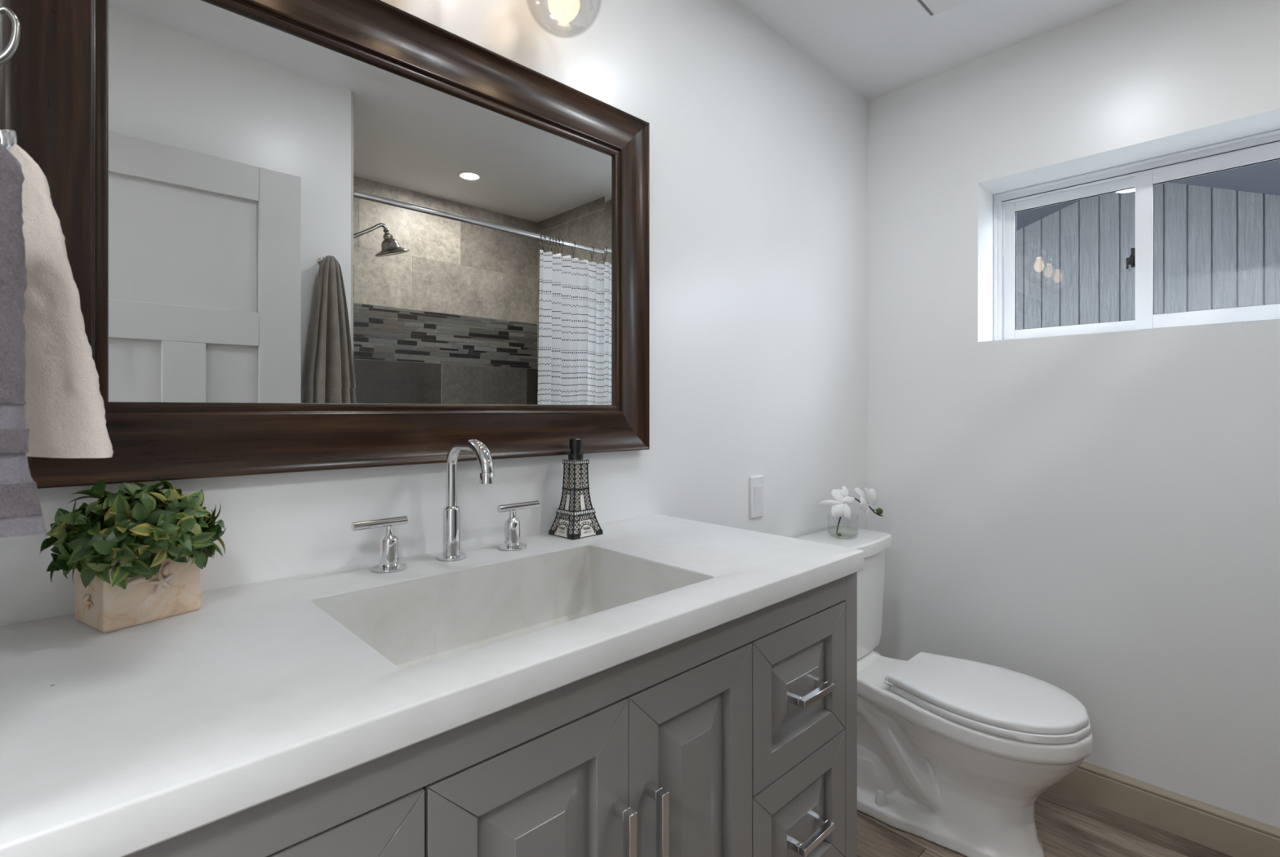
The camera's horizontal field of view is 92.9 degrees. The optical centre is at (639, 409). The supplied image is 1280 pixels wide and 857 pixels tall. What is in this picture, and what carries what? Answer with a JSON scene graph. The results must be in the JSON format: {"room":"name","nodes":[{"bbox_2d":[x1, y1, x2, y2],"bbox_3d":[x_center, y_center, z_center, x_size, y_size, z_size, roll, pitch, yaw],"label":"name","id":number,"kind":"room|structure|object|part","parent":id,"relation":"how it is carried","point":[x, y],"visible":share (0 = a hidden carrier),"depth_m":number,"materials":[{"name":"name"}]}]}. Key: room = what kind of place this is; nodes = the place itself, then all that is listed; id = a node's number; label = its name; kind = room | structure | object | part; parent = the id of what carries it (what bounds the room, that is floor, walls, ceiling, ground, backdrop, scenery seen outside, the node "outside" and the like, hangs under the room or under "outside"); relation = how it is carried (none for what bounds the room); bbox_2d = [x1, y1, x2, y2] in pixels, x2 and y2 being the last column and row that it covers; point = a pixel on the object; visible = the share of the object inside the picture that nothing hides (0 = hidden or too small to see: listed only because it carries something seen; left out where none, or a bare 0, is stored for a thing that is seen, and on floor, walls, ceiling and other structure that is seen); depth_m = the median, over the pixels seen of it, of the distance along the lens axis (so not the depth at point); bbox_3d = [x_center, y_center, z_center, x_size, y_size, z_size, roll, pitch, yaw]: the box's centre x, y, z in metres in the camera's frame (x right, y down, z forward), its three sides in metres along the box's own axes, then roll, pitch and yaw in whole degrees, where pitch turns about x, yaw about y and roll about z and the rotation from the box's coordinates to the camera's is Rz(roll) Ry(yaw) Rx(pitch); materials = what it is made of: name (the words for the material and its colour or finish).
{"room":"bathroom","nodes":[
{"label":"bathroom","id":0,"kind":"room"},
{"bbox_2d":[0,0,867,626],"bbox_3d":[-0.708,0.019,0.941,4.318,2.474,0.120,0,0,-44],"label":"wall","id":1,"kind":"structure","parent":0,"point":[758,152],"depth_m":1.67,"materials":[{"name":"paint"}]},
{"bbox_2d":[0,0,649,488],"bbox_3d":[-0.393,-0.307,1.138,1.129,0.816,0.030,0,0,-44],"label":"framed mirror","id":2,"kind":"object","parent":1,"relation":"attached to","point":[300,235],"visible":0.88,"depth_m":1.01,"materials":[{"name":"brown wood"}]},
{"bbox_3d":[-0.761,-0.307,0.786,0.111,0.816,0.030,0,0,-44],"label":"frame rail","id":3,"kind":"part","parent":2,"relation":"part of","materials":[{"name":"brown wood"}]},
{"bbox_3d":[-0.393,0.045,1.138,1.129,0.111,0.030,0,0,-44],"label":"frame rail","id":4,"kind":"part","parent":2,"relation":"part of","materials":[{"name":"brown wood"}]},
{"bbox_2d":[108,0,613,404],"bbox_3d":[-0.396,-0.307,1.141,0.908,0.595,0.010,0,0,-44],"label":"mirror glass","id":5,"kind":"object","parent":2,"relation":"on","point":[299,215],"depth_m":1.02,"materials":[{"name":"silver mirror"}]},
{"bbox_3d":[-0.393,-0.659,1.138,1.129,0.111,0.030,0,0,-44],"label":"frame rail","id":6,"kind":"part","parent":2,"relation":"part of","materials":[{"name":"brown wood"}]},
{"bbox_3d":[-0.025,-0.307,1.490,0.111,0.816,0.030,0,0,-44],"label":"frame rail","id":7,"kind":"part","parent":2,"relation":"part of","materials":[{"name":"brown wood"}]},
{"bbox_2d":[525,0,602,38],"bbox_3d":[-0.336,-0.901,1.075,0.620,0.288,0.199,0,0,-44],"label":"vanity light","id":8,"kind":"object","parent":1,"relation":"attached to","point":[526,0],"visible":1,"depth_m":1.25,"materials":[{"name":"clear glass"}]},
{"bbox_2d":[749,475,763,519],"bbox_3d":[0.361,0.270,1.872,0.066,0.126,0.011,0,0,-44],"label":"light switch","id":9,"kind":"object","parent":1,"relation":"attached to","point":[756,483],"visible":1,"depth_m":1.86,"materials":[{"name":"white plastic"}]},
{"bbox_2d":[735,0,1129,100],"bbox_3d":[0.198,-1.273,0.177,4.570,0.120,2.536,0,0,-44],"label":"ceiling","id":10,"kind":"structure","parent":0,"point":[876,48],"depth_m":1.94,"materials":[{"name":"paint"}]},
{"bbox_2d":[915,0,966,17],"bbox_3d":[0.880,-1.204,1.647,0.309,0.017,0.300,0,0,-44],"label":"exhaust fan","id":11,"kind":"object","parent":10,"relation":"attached to","point":[935,6],"visible":1,"depth_m":1.80,"materials":[{"name":"white plastic"}]},
{"bbox_2d":[857,786,1231,856],"bbox_3d":[0.179,1.231,0.160,4.520,0.050,2.536,0,0,-44],"label":"floor","id":12,"kind":"structure","parent":0,"point":[1067,825],"depth_m":1.71,"materials":[{"name":"brown wood"}]},
{"bbox_2d":[124,572,857,856],"bbox_3d":[-0.189,0.758,0.957,1.220,0.895,0.571,0,0,-44],"label":"vanity cabinet","id":13,"kind":"object","parent":12,"relation":"on","point":[738,737],"visible":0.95,"depth_m":0.79,"materials":[{"name":"grey paint"}]},
{"bbox_3d":[-0.322,0.490,0.494,0.294,0.243,0.021,0,0,-44],"label":"drawer","id":14,"kind":"part","parent":13,"relation":"part of","materials":[{"name":"grey paint"}]},
{"bbox_2d":[0,514,863,856],"bbox_3d":[-0.209,0.347,0.947,1.245,0.150,0.559,0,0,-44],"label":"countertop","id":15,"kind":"structure","parent":13,"relation":"on","point":[126,741],"depth_m":0.67,"materials":[{"name":"white stone"}]},
{"bbox_2d":[38,475,226,633],"bbox_3d":[-0.642,0.179,0.781,0.186,0.185,0.172,0,0,-44],"label":"potted plant","id":16,"kind":"object","parent":15,"relation":"on","point":[137,555],"visible":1,"depth_m":0.75,"materials":[{"name":"green plant"}]},
{"bbox_3d":[-0.661,0.225,0.803,0.090,0.094,0.105,0,0,31],"label":"pot","id":17,"kind":"part","parent":16,"relation":"part of","materials":[{"name":"beige stone"}]},
{"bbox_2d":[351,438,539,573],"bbox_3d":[-0.304,0.162,1.080,0.357,0.220,0.169,0,0,-44],"label":"faucet","id":18,"kind":"object","parent":15,"relation":"on","point":[388,542],"visible":1,"depth_m":1.10,"materials":[{"name":"silver metal"}]},
{"bbox_3d":[-0.439,0.193,1.028,0.090,0.014,0.014,0,0,-44],"label":"lever","id":19,"kind":"part","parent":18,"relation":"part of","materials":[{"name":"silver metal"}]},
{"bbox_3d":[-0.428,0.267,1.039,0.057,0.009,0.057,0,0,-44],"label":"handle","id":20,"kind":"part","parent":18,"relation":"part of","materials":[{"name":"silver metal"}]},
{"bbox_3d":[-0.428,0.205,1.039,0.014,0.014,0.014,0,0,-44],"label":"stem","id":21,"kind":"part","parent":18,"relation":"part of","materials":[{"name":"silver metal"}]},
{"bbox_3d":[-0.301,0.117,1.069,0.024,0.131,0.148,0,0,-44],"label":"spout","id":22,"kind":"part","parent":18,"relation":"part of","materials":[{"name":"silver metal"}]},
{"bbox_3d":[-0.251,0.267,1.196,0.057,0.009,0.057,0,0,-44],"label":"handle","id":23,"kind":"part","parent":18,"relation":"part of","materials":[{"name":"silver metal"}]},
{"bbox_3d":[-0.251,0.205,1.196,0.014,0.014,0.014,0,0,-44],"label":"stem","id":24,"kind":"part","parent":18,"relation":"part of","materials":[{"name":"silver metal"}]},
{"bbox_3d":[-0.240,0.193,1.206,0.090,0.014,0.014,0,0,-44],"label":"lever","id":25,"kind":"part","parent":18,"relation":"part of","materials":[{"name":"silver metal"}]},
{"bbox_2d":[311,546,712,669],"bbox_3d":[-0.176,0.350,0.933,0.524,0.146,0.343,0,0,-44],"label":"sink basin","id":26,"kind":"object","parent":15,"relation":"in","point":[430,620],"depth_m":1.05,"materials":[{"name":"ceramic"}]},
{"bbox_2d":[548,438,603,540],"bbox_3d":[-0.140,0.168,1.325,0.088,0.210,0.088,0,0,-44],"label":"soap dispenser","id":27,"kind":"object","parent":15,"relation":"on","point":[575,518],"visible":1,"depth_m":1.31,"materials":[{"name":"black ceramic"}]},
{"bbox_2d":[551,459,599,537],"bbox_3d":[-0.140,0.191,1.325,0.085,0.162,0.085,0,0,-44],"label":"bottle","id":28,"kind":"object","parent":27,"relation":"attached to","point":[575,517],"depth_m":1.31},
{"bbox_3d":[-0.117,0.736,0.690,0.264,0.735,0.021,0,0,-44],"label":"door","id":29,"kind":"part","parent":13,"relation":"part of","materials":[{"name":"grey paint"}]},
{"bbox_3d":[-0.116,0.736,0.689,0.162,0.633,0.014,0,0,-44],"label":"panel","id":30,"kind":"part","parent":13,"relation":"part of","materials":[{"name":"grey paint"}]},
{"bbox_3d":[-0.020,0.554,0.747,0.012,0.128,0.034,0,0,-44],"label":"handle","id":31,"kind":"part","parent":13,"relation":"part of","materials":[{"name":"silver metal"}]},
{"bbox_3d":[0.021,0.554,0.786,0.012,0.128,0.034,0,0,-44],"label":"handle","id":32,"kind":"part","parent":13,"relation":"part of","materials":[{"name":"silver metal"}]},
{"bbox_3d":[0.074,0.736,0.873,0.262,0.735,0.021,0,0,-44],"label":"door","id":33,"kind":"part","parent":13,"relation":"part of","materials":[{"name":"grey paint"}]},
{"bbox_3d":[0.076,0.736,0.872,0.160,0.633,0.014,0,0,-44],"label":"panel","id":34,"kind":"part","parent":13,"relation":"part of","materials":[{"name":"grey paint"}]},
{"bbox_3d":[0.279,0.490,1.069,0.296,0.243,0.021,0,0,-44],"label":"drawer","id":35,"kind":"part","parent":13,"relation":"part of","materials":[{"name":"grey paint"}]},
{"bbox_3d":[0.280,0.490,1.067,0.199,0.146,0.014,0,0,-44],"label":"panel","id":36,"kind":"part","parent":13,"relation":"part of","materials":[{"name":"grey paint"}]},
{"bbox_3d":[0.279,0.736,1.069,0.296,0.243,0.021,0,0,-44],"label":"drawer","id":37,"kind":"part","parent":13,"relation":"part of","materials":[{"name":"grey paint"}]},
{"bbox_3d":[0.280,0.736,1.067,0.199,0.146,0.014,0,0,-44],"label":"panel","id":38,"kind":"part","parent":13,"relation":"part of","materials":[{"name":"grey paint"}]},
{"bbox_3d":[0.296,0.736,1.052,0.098,0.012,0.034,0,0,-44],"label":"handle","id":39,"kind":"part","parent":13,"relation":"part of","materials":[{"name":"silver metal"}]},
{"bbox_3d":[0.296,0.490,1.052,0.098,0.012,0.034,0,0,-44],"label":"handle","id":40,"kind":"part","parent":13,"relation":"part of","materials":[{"name":"silver metal"}]},
{"bbox_2d":[795,525,1093,856],"bbox_3d":[0.865,0.815,1.809,0.389,0.780,0.781,0,0,-44],"label":"toilet","id":41,"kind":"object","parent":12,"relation":"on","point":[955,754],"visible":0.86,"depth_m":1.68,"materials":[{"name":"white ceramic"}]},
{"bbox_2d":[827,528,858,538],"bbox_3d":[0.678,0.389,2.030,0.098,0.072,0.098,0,0,-44],"label":"glass vase","id":42,"kind":"object","parent":41,"relation":"on","point":[836,536],"visible":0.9,"depth_m":2.01,"materials":[{"name":"glass"}]},
{"bbox_2d":[818,485,883,536],"bbox_3d":[0.745,0.342,2.110,0.337,0.151,0.088,0,0,-44],"label":"orchid","id":43,"kind":"object","parent":42,"relation":"in","point":[840,508],"visible":1,"depth_m":2.04,"materials":[{"name":"white plant"}]},
{"bbox_3d":[0.763,0.357,2.109,0.313,0.111,0.010,0,0,-42],"label":"stem","id":44,"kind":"part","parent":43,"relation":"part of","materials":[{"name":"plant"}]},
{"bbox_3d":[0.669,0.448,2.013,0.389,0.045,0.216,0,0,-44],"label":"tank lid","id":45,"kind":"part","parent":41,"relation":"part of","materials":[{"name":"white ceramic"}]},
{"bbox_3d":[0.666,0.637,2.017,0.360,0.332,0.192,0,0,-44],"label":"tank","id":46,"kind":"part","parent":41,"relation":"part of","materials":[{"name":"white ceramic"}]},
{"bbox_3d":[0.872,1.013,1.801,0.371,0.384,0.760,0,0,-44],"label":"bowl","id":47,"kind":"part","parent":41,"relation":"part of","materials":[{"name":"white ceramic"}]},
{"bbox_3d":[0.971,0.785,1.697,0.362,0.021,0.456,0,0,-44],"label":"lid","id":48,"kind":"part","parent":41,"relation":"part of","materials":[{"name":"white plastic"}]},
{"bbox_3d":[0.976,0.808,1.693,0.368,0.019,0.452,0,0,-44],"label":"seat","id":49,"kind":"part","parent":41,"relation":"part of","materials":[{"name":"white plastic"}]},
{"bbox_2d":[867,0,1279,828],"bbox_3d":[1.761,0.019,1.651,0.232,2.474,2.506,0,0,-44],"label":"wall","id":50,"kind":"structure","parent":0,"point":[1095,517],"depth_m":1.88,"materials":[{"name":"paint"}]},
{"bbox_2d":[993,128,1279,340],"bbox_3d":[1.712,-0.508,1.818,0.062,0.548,1.162,0,0,-44],"label":"window","id":51,"kind":"structure","parent":50,"relation":"in","point":[1142,175],"depth_m":1.92,"materials":[{"name":"white plastic"}]},
{"bbox_3d":[1.477,-0.500,2.078,0.024,0.495,0.408,0,0,-44],"label":"sliding sash","id":52,"kind":"part","parent":51,"relation":"part of","materials":[{"name":"white plastic"}]},
{"bbox_3d":[1.832,-0.500,1.671,0.023,0.495,0.735,0,0,-44],"label":"fixed sash","id":53,"kind":"part","parent":51,"relation":"part of","materials":[{"name":"white plastic"}]},
{"bbox_2d":[1050,760,1279,856],"bbox_3d":[1.387,1.148,1.865,0.012,0.114,1.440,0,0,-44],"label":"baseboard","id":54,"kind":"structure","parent":50,"relation":"attached to","point":[1224,831],"depth_m":1.73,"materials":[{"name":"beige paint"}]},
{"bbox_3d":[-0.423,0.019,0.189,0.110,2.474,1.360,0,0,-44],"label":"wall","id":55,"kind":"structure","parent":0,"visible":0},
{"bbox_2d":[0,6,20,150],"bbox_3d":[-0.541,-0.430,0.464,0.097,0.528,0.105,0,0,-44],"label":"towel rack","id":56,"kind":"object","parent":55,"relation":"attached to","point":[8,138],"visible":0.94,"depth_m":0.49,"materials":[{"name":"silver metal"}]},
{"bbox_2d":[0,142,47,537],"bbox_3d":[-0.485,-0.056,0.441,0.078,0.302,0.041,0,0,-32],"label":"hand towel","id":57,"kind":"object","parent":56,"relation":"hanging from","point":[20,511],"visible":1,"depth_m":0.45,"materials":[{"name":"grey fabric"}]},
{"bbox_2d":[8,144,113,457],"bbox_3d":[-0.540,-0.097,0.536,0.115,0.284,0.040,0,0,-44],"label":"hand towel","id":58,"kind":"object","parent":56,"relation":"hanging from","point":[65,411],"visible":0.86,"depth_m":0.54,"materials":[{"name":"white fabric"}]},
{"label":"outside","id":59,"kind":"structure","parent":0,"visible":0},
{"bbox_3d":[4.095,1.531,4.067,6.460,0.050,10.000,0,0,-44],"label":"ground","id":60,"kind":"structure","parent":59,"visible":0},
{"bbox_2d":[1016,159,1279,329],"bbox_3d":[3.799,0.013,3.783,3.280,2.985,7.200,0,0,-44],"label":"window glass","id":61,"kind":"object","parent":60,"relation":"on","point":[1216,236],"visible":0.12,"depth_m":3.51,"materials":[{"name":"grey"}]}
]}

